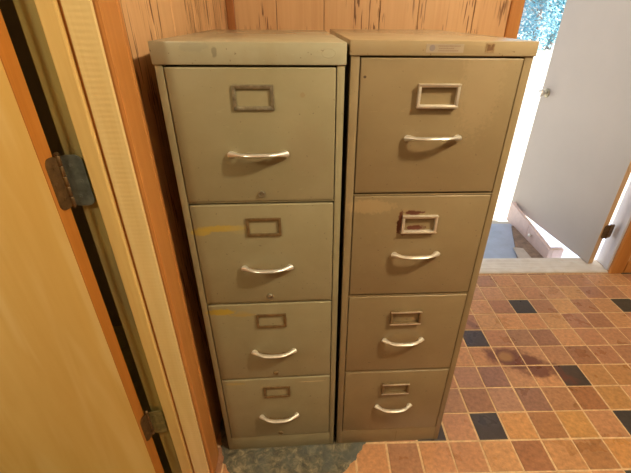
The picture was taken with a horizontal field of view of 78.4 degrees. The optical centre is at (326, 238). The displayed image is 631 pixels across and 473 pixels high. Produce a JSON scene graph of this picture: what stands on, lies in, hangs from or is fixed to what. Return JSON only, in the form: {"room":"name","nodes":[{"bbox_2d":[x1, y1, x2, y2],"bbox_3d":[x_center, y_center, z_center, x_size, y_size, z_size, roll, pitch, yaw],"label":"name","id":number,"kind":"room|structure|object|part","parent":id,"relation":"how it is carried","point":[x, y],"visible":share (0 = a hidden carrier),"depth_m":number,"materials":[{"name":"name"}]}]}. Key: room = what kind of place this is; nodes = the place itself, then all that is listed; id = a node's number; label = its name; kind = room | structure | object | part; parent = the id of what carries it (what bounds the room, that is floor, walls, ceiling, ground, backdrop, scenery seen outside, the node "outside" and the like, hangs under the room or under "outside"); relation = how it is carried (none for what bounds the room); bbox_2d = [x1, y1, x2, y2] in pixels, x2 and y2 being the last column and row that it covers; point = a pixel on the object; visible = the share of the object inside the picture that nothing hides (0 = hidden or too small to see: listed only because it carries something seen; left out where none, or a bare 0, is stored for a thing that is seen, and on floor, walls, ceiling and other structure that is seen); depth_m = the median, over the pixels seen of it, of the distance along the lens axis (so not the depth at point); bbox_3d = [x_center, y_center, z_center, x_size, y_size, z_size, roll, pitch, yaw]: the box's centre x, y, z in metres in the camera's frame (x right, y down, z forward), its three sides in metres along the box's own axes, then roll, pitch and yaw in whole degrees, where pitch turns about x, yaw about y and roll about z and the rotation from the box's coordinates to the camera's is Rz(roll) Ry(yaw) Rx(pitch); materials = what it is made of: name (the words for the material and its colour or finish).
{"room":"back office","nodes":[
{"label":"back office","id":0,"kind":"room"},
{"bbox_2d":[0,0,121,325],"bbox_3d":[-1.780,0.331,-0.217,2.623,2.460,3.800,0,30,-2],"label":"wall","id":1,"kind":"structure","parent":0,"point":[7,8],"depth_m":1.44,"materials":[{"name":"wood"}]},
{"bbox_2d":[120,0,227,441],"bbox_3d":[-0.423,0.165,0.035,0.115,2.400,4.120,0,30,-2],"label":"wall","id":2,"kind":"structure","parent":0,"point":[145,21],"depth_m":1.00,"materials":[{"name":"brown wood"}]},
{"bbox_2d":[0,11,166,472],"bbox_3d":[-0.893,-0.048,0.762,0.850,2.008,0.045,0,30,-2],"label":"door","id":3,"kind":"structure","parent":2,"relation":"in","point":[69,401],"depth_m":0.90,"materials":[{"name":"brown wood"}]},
{"bbox_2d":[13,0,181,472],"bbox_3d":[-0.487,-0.080,0.806,0.040,2.048,0.022,0,30,-2],"label":"trim","id":4,"kind":"structure","parent":2,"relation":"attached to","point":[26,10],"depth_m":0.81,"materials":[{"name":"brown wood"}]},
{"bbox_2d":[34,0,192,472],"bbox_3d":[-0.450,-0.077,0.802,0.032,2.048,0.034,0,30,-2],"label":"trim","id":5,"kind":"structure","parent":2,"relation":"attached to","point":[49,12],"depth_m":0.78,"materials":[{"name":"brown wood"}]},
{"bbox_2d":[57,0,209,472],"bbox_3d":[-0.404,-0.079,0.805,0.048,2.048,0.028,0,30,-2],"label":"trim","id":6,"kind":"structure","parent":2,"relation":"attached to","point":[80,16],"depth_m":0.79,"materials":[{"name":"brown wood"}]},
{"bbox_2d":[92,0,218,472],"bbox_3d":[-0.382,-0.131,0.826,0.018,2.118,0.098,0,30,-2],"label":"trim","id":7,"kind":"structure","parent":2,"relation":"attached to","point":[109,16],"depth_m":0.83,"materials":[{"name":"brown wood"}]},
{"bbox_2d":[113,272,630,472],"bbox_3d":[-0.135,1.270,0.585,5.750,0.062,4.092,0,30,-2],"label":"floor","id":8,"kind":"structure","parent":0,"point":[541,383],"depth_m":1.60,"materials":[{"name":"tile"}]},
{"bbox_2d":[148,29,346,449],"bbox_3d":[-0.178,0.030,1.355,0.382,1.318,0.708,-1,30,-4],"label":"filing cabinet","id":9,"kind":"object","parent":8,"relation":"on","point":[254,118],"visible":1,"depth_m":0.93,"materials":[{"name":"metal"}]},
{"bbox_3d":[-0.158,0.190,1.112,0.358,1.263,0.006,-1,30,-4],"label":"frame","id":10,"kind":"part","parent":9,"relation":"part of","materials":[{"name":"beige metal"}]},
{"bbox_3d":[-0.150,-0.181,0.848,0.137,0.017,0.040,-1,30,-4],"label":"handle","id":11,"kind":"part","parent":9,"relation":"part of","materials":[{"name":"metal"}]},
{"bbox_3d":[-0.152,0.081,1.000,0.137,0.017,0.040,-1,30,-4],"label":"handle","id":12,"kind":"part","parent":9,"relation":"part of","materials":[{"name":"metal"}]},
{"bbox_3d":[-0.155,0.344,1.151,0.137,0.017,0.040,-1,30,-4],"label":"handle","id":13,"kind":"part","parent":9,"relation":"part of","materials":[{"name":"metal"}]},
{"bbox_3d":[-0.158,0.607,1.303,0.137,0.017,0.040,-1,30,-4],"label":"handle","id":14,"kind":"part","parent":9,"relation":"part of","materials":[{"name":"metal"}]},
{"bbox_2d":[330,29,538,442],"bbox_3d":[0.215,0.019,1.376,0.382,1.323,0.708,-1,30,-3],"label":"filing cabinet","id":15,"kind":"object","parent":8,"relation":"on","point":[430,117],"visible":1,"depth_m":0.96,"materials":[{"name":"metal"}]},
{"bbox_3d":[0.229,0.577,1.313,0.132,0.016,0.039,-1,30,-3],"label":"handle","id":16,"kind":"part","parent":15,"relation":"part of","materials":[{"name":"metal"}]},
{"bbox_3d":[0.232,0.312,1.160,0.132,0.016,0.039,-1,30,-3],"label":"handle","id":17,"kind":"part","parent":15,"relation":"part of","materials":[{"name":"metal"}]},
{"bbox_3d":[0.235,0.047,1.006,0.132,0.016,0.039,-1,30,-3],"label":"handle","id":18,"kind":"part","parent":15,"relation":"part of","materials":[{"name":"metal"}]},
{"bbox_3d":[0.237,-0.219,0.853,0.132,0.016,0.039,-1,30,-3],"label":"handle","id":19,"kind":"part","parent":15,"relation":"part of","materials":[{"name":"metal"}]},
{"bbox_3d":[0.230,0.174,1.130,0.355,1.281,0.006,-1,30,-3],"label":"frame","id":20,"kind":"part","parent":15,"relation":"part of","materials":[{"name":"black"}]},
{"bbox_2d":[438,46,460,50],"bbox_3d":[0.246,-0.381,0.775,0.045,0.010,0.001,-1,30,-3],"label":"print","id":21,"kind":"object","parent":15,"relation":"on","point":[438,46],"depth_m":0.77},
{"bbox_2d":[479,258,607,273],"bbox_3d":[1.286,0.180,2.455,0.909,0.044,0.159,0,30,-2],"label":"threshold","id":22,"kind":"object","parent":8,"relation":"on","point":[489,265],"depth_m":2.43,"materials":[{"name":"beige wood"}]},
{"bbox_2d":[234,0,630,270],"bbox_3d":[1.123,-0.857,1.832,3.330,2.400,0.120,0,30,-2],"label":"wall","id":23,"kind":"structure","parent":0,"point":[480,17],"depth_m":1.67,"materials":[{"name":"brown wood"}]},
{"bbox_2d":[225,0,236,29],"bbox_3d":[-0.406,-0.811,1.724,0.033,2.400,0.019,0,30,-2],"label":"trim","id":24,"kind":"structure","parent":23,"relation":"attached to","point":[230,9],"depth_m":1.64,"materials":[{"name":"brown wood"}]},
{"bbox_2d":[504,0,524,38],"bbox_3d":[0.816,-0.700,1.832,0.054,2.118,0.018,0,30,-2],"label":"trim","id":25,"kind":"structure","parent":23,"relation":"attached to","point":[517,6],"depth_m":1.68,"materials":[{"name":"brown wood"}]},
{"bbox_2d":[512,0,630,263],"bbox_3d":[1.616,-0.932,2.322,0.155,2.010,0.903,-3,30,-7],"label":"door","id":26,"kind":"structure","parent":23,"relation":"in","point":[575,171],"depth_m":2.42,"materials":[{"name":"white paint"}]},
{"bbox_2d":[597,181,630,269],"bbox_3d":[1.298,-0.718,1.925,0.913,2.039,0.129,0,30,-2],"label":"trim","id":27,"kind":"structure","parent":23,"relation":"attached to","point":[622,219],"depth_m":2.31,"materials":[{"name":"white wood"}]},
{"bbox_2d":[608,221,630,273],"bbox_3d":[1.341,-0.703,1.848,0.997,2.118,0.018,0,30,-2],"label":"trim","id":28,"kind":"structure","parent":23,"relation":"attached to","point":[623,253],"depth_m":2.32,"materials":[{"name":"brown wood"}]},
{"bbox_2d":[623,261,630,272],"bbox_3d":[2.254,0.172,2.386,0.845,0.085,0.018,0,30,-2],"label":"baseboard","id":29,"kind":"structure","parent":23,"relation":"attached to","point":[627,269],"depth_m":2.37,"materials":[{"name":"brown wood"}]},
{"label":"outside","id":30,"kind":"structure","parent":0,"visible":0},
{"bbox_2d":[492,29,630,223],"bbox_3d":[9.017,-14.840,28.806,70.000,0.040,60.000,0,30,-2],"label":"ground","id":31,"kind":"structure","parent":30,"point":[540,64],"depth_m":5.60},
{"bbox_2d":[517,0,565,52],"bbox_3d":[9.051,-10.536,15.757,3.862,6.997,3.966,21,36,31],"label":"tree","id":32,"kind":"object","parent":31,"relation":"on","point":[536,33],"visible":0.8,"depth_m":16.23,"materials":[{"name":"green plant"}]},
{"bbox_2d":[526,0,566,49],"bbox_3d":[11.798,-13.031,19.050,4.110,7.225,4.410,17,34,26],"label":"tree","id":33,"kind":"object","parent":31,"relation":"on","point":[554,34],"visible":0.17,"depth_m":19.91,"materials":[{"name":"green plant"}]},
{"bbox_2d":[483,223,611,259],"bbox_3d":[1.312,0.055,2.874,2.400,0.018,0.682,0,30,-2],"label":"porch slab","id":34,"kind":"object","parent":31,"relation":"on","point":[500,242],"visible":0.02,"depth_m":2.89,"materials":[{"name":"concrete"}]},
{"bbox_2d":[511,226,543,257],"bbox_3d":[1.403,0.041,2.870,0.219,0.012,0.560,0,30,-2],"label":"plank","id":35,"kind":"object","parent":34,"relation":"on","point":[520,241],"visible":0.56,"depth_m":2.85,"materials":[{"name":"brown wood"}]},
{"bbox_2d":[513,247,530,257],"bbox_3d":[1.370,0.116,2.718,0.105,0.010,0.204,0,30,-2],"label":"plank","id":36,"kind":"object","parent":35,"relation":"on","point":[520,252],"visible":0.56,"depth_m":2.73,"materials":[{"name":"beige wood"}]},
{"bbox_2d":[507,202,563,257],"bbox_3d":[1.551,-0.073,2.918,0.129,0.164,0.630,0,30,-2],"label":"storage box","id":37,"kind":"object","parent":34,"relation":"on","point":[516,217],"visible":0.83,"depth_m":2.87,"materials":[{"name":"paint"}]}
]}

